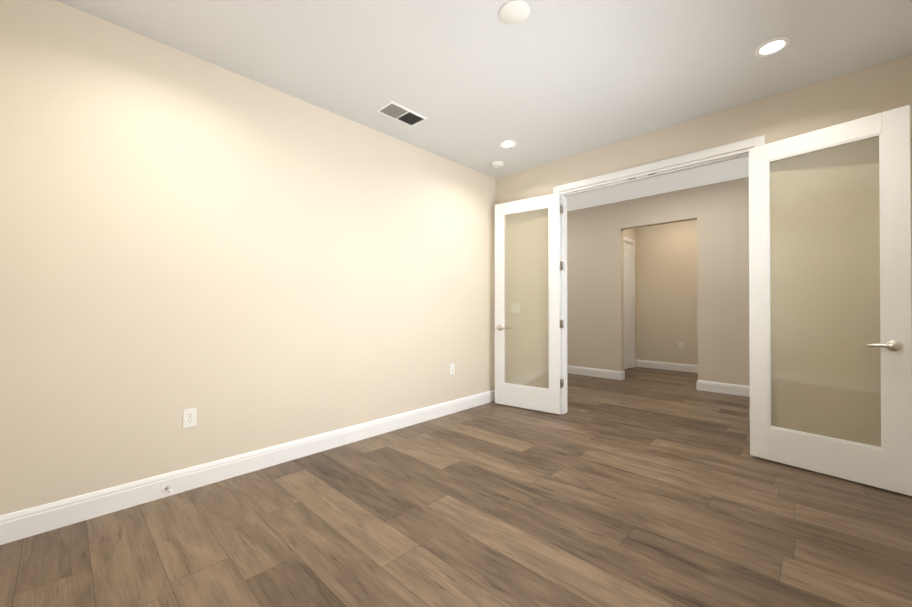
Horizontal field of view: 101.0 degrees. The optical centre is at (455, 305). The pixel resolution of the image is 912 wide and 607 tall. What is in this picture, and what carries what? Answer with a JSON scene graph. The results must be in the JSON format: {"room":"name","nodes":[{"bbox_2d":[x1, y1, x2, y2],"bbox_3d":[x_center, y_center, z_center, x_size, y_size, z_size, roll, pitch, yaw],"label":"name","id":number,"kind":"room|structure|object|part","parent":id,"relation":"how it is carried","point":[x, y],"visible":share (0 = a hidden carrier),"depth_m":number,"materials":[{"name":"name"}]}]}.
{"room":"empty home office","nodes":[
{"label":"empty home office","id":0,"kind":"room"},
{"bbox_2d":[0,0,495,514],"bbox_3d":[-0.938,-0.255,3.207,0.120,2.810,4.245,0,0,44],"label":"wall","id":1,"kind":"structure","parent":0,"point":[242,264],"depth_m":2.38,"materials":[{"name":"paint"}]},
{"bbox_2d":[183,407,196,427],"bbox_3d":[-1.661,0.700,2.350,0.007,0.115,0.070,0,0,44],"label":"electrical outlet","id":2,"kind":"object","parent":1,"relation":"attached to","point":[190,417],"visible":1,"depth_m":2.35,"materials":[{"name":"white plastic"}]},
{"bbox_2d":[0,390,494,544],"bbox_3d":[-0.889,1.081,3.152,0.015,0.136,4.005,0,0,44],"label":"baseboard","id":3,"kind":"structure","parent":1,"relation":"attached to","point":[25,523],"depth_m":2.37,"materials":[{"name":"white wood"}]},
{"bbox_2d":[450,363,454,374],"bbox_3d":[-0.041,0.680,4.052,0.007,0.115,0.070,0,0,44],"label":"electrical outlet","id":4,"kind":"object","parent":1,"relation":"attached to","point":[452,368],"visible":1,"depth_m":4.05,"materials":[{"name":"white plastic"}]},
{"bbox_2d":[0,367,911,606],"bbox_3d":[1.600,1.181,3.529,6.500,0.060,8.225,0,0,44],"label":"floor","id":5,"kind":"structure","parent":0,"point":[643,487],"depth_m":1.94,"materials":[{"name":"brown wood"}]},
{"bbox_2d":[56,0,911,178],"bbox_3d":[0.280,-1.628,1.971,3.600,0.100,4.125,0,0,44],"label":"ceiling","id":6,"kind":"structure","parent":0,"point":[475,82],"depth_m":2.37,"materials":[{"name":"paint"}]},
{"bbox_2d":[375,101,427,126],"bbox_3d":[-0.442,-1.566,3.091,0.210,0.010,0.380,0,0,44],"label":"ceiling vent","id":7,"kind":"object","parent":6,"relation":"in","point":[400,113],"visible":1,"depth_m":3.07,"materials":[{"name":"white metal"}]},
{"bbox_2d":[491,161,503,167],"bbox_3d":[0.453,-1.544,4.128,0.140,0.042,0.140,0,0,44],"label":"smoke detector","id":8,"kind":"object","parent":6,"relation":"attached to","point":[496,164],"visible":1,"depth_m":4.09,"materials":[{"name":"white plastic"}]},
{"bbox_2d":[499,140,516,147],"bbox_3d":[0.503,-1.563,3.640,0.176,0.009,0.176,0,0,44],"label":"recessed light","id":9,"kind":"object","parent":6,"relation":"in","point":[507,143],"visible":1,"depth_m":3.63,"materials":[{"name":"white plastic"}]},
{"bbox_2d":[499,0,529,24],"bbox_3d":[0.314,-1.573,2.021,0.164,0.009,0.164,0,0,44],"label":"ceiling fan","id":10,"kind":"object","parent":6,"relation":"attached to","point":[512,12],"visible":1,"depth_m":2.01,"materials":[{"name":"white plastic"}]},
{"bbox_2d":[754,36,790,56],"bbox_3d":[1.923,-1.571,2.288,0.176,0.009,0.176,0,0,44],"label":"recessed light","id":11,"kind":"object","parent":6,"relation":"in","point":[772,46],"visible":1,"depth_m":2.28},
{"bbox_2d":[624,228,635,359],"bbox_3d":[3.093,-0.234,6.946,0.120,2.810,0.990,0,0,44],"label":"wall","id":12,"kind":"structure","parent":0,"point":[634,234],"depth_m":7.20,"materials":[{"name":"paint"}]},
{"bbox_2d":[624,242,631,369],"bbox_3d":[3.023,0.002,6.841,0.060,2.318,0.772,0,0,44],"label":"door","id":13,"kind":"structure","parent":12,"relation":"in","point":[627,312],"depth_m":6.97,"materials":[{"name":"white wood"}]},
{"bbox_2d":[624,236,634,367],"bbox_3d":[3.027,-0.040,6.863,0.137,2.421,0.922,0,0,44],"label":"door frame","id":14,"kind":"structure","parent":12,"relation":"attached to","point":[633,271],"depth_m":7.10,"materials":[{"name":"white wood"}]},
{"bbox_2d":[567,156,748,210],"bbox_3d":[3.023,-1.700,5.039,6.500,0.100,4.100,0,0,44],"label":"ceiling","id":15,"kind":"structure","parent":0,"point":[734,169],"depth_m":5.12,"materials":[{"name":"paint"}]},
{"bbox_2d":[567,177,749,385],"bbox_3d":[3.299,-0.243,5.320,6.260,2.810,0.120,0,0,44],"label":"wall","id":16,"kind":"structure","parent":0,"point":[723,274],"depth_m":5.36,"materials":[{"name":"paint"}]},
{"bbox_2d":[567,365,622,379],"bbox_3d":[1.791,1.102,6.655,2.225,0.136,0.015,0,0,44],"label":"baseboard","id":17,"kind":"structure","parent":16,"relation":"attached to","point":[602,373],"depth_m":6.17,"materials":[{"name":"white wood"}]},
{"bbox_2d":[696,380,749,396],"bbox_3d":[4.419,1.087,4.151,3.035,0.136,0.015,0,0,44],"label":"baseboard","id":18,"kind":"structure","parent":16,"relation":"attached to","point":[727,388],"depth_m":4.98,"materials":[{"name":"white wood"}]},
{"bbox_2d":[636,220,697,364],"bbox_3d":[4.157,-0.235,6.699,2.000,2.810,0.120,0,0,44],"label":"wall","id":19,"kind":"structure","parent":0,"point":[666,291],"depth_m":6.89,"materials":[{"name":"paint"}]},
{"bbox_2d":[635,360,697,372],"bbox_3d":[4.110,1.102,6.642,1.760,0.136,0.015,0,0,44],"label":"baseboard","id":20,"kind":"structure","parent":19,"relation":"attached to","point":[638,363],"depth_m":6.87,"materials":[{"name":"white wood"}]},
{"bbox_2d":[496,55,911,263],"bbox_3d":[1.744,-0.254,3.500,3.360,2.810,0.120,0,0,44],"label":"wall","id":21,"kind":"structure","parent":0,"point":[876,89],"depth_m":2.92,"materials":[{"name":"paint"}]},
{"bbox_2d":[495,193,561,413],"bbox_3d":[0.786,-0.024,4.205,0.798,2.335,0.156,0,0,37],"label":"door","id":22,"kind":"structure","parent":21,"relation":"in","point":[528,319],"depth_m":4.18,"materials":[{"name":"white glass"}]},
{"bbox_3d":[0.783,-0.082,4.208,0.572,1.978,0.006,0,0,37],"label":"glass","id":23,"kind":"part","parent":22,"relation":"part of","materials":[{"name":"clear glass"}]},
{"bbox_2d":[553,135,764,413],"bbox_3d":[1.739,-0.068,3.493,1.772,2.438,0.138,0,0,44],"label":"door frame","id":24,"kind":"structure","parent":21,"relation":"attached to","point":[674,169],"depth_m":3.59,"materials":[{"name":"white wood"}]},
{"bbox_2d":[562,105,911,495],"bbox_3d":[1.957,-0.030,3.153,0.284,2.335,2.370,0,0,-37],"label":"door","id":25,"kind":"structure","parent":21,"relation":"in","point":[830,309],"depth_m":2.51,"materials":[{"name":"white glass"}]},
{"bbox_3d":[1.714,-0.104,3.467,1.591,1.940,0.030,0,0,44],"label":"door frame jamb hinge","id":26,"kind":"part","parent":25,"relation":"part of","materials":[{"name":"white wood"}]},
{"bbox_3d":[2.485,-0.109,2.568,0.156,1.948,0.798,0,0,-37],"label":"handle","id":27,"kind":"part","parent":25,"relation":"part of","materials":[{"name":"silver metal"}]},
{"bbox_3d":[2.488,-0.091,2.565,0.006,1.978,0.572,0,0,-37],"label":"glass","id":28,"kind":"part","parent":25,"relation":"part of","materials":[{"name":"clear glass"}]}
]}

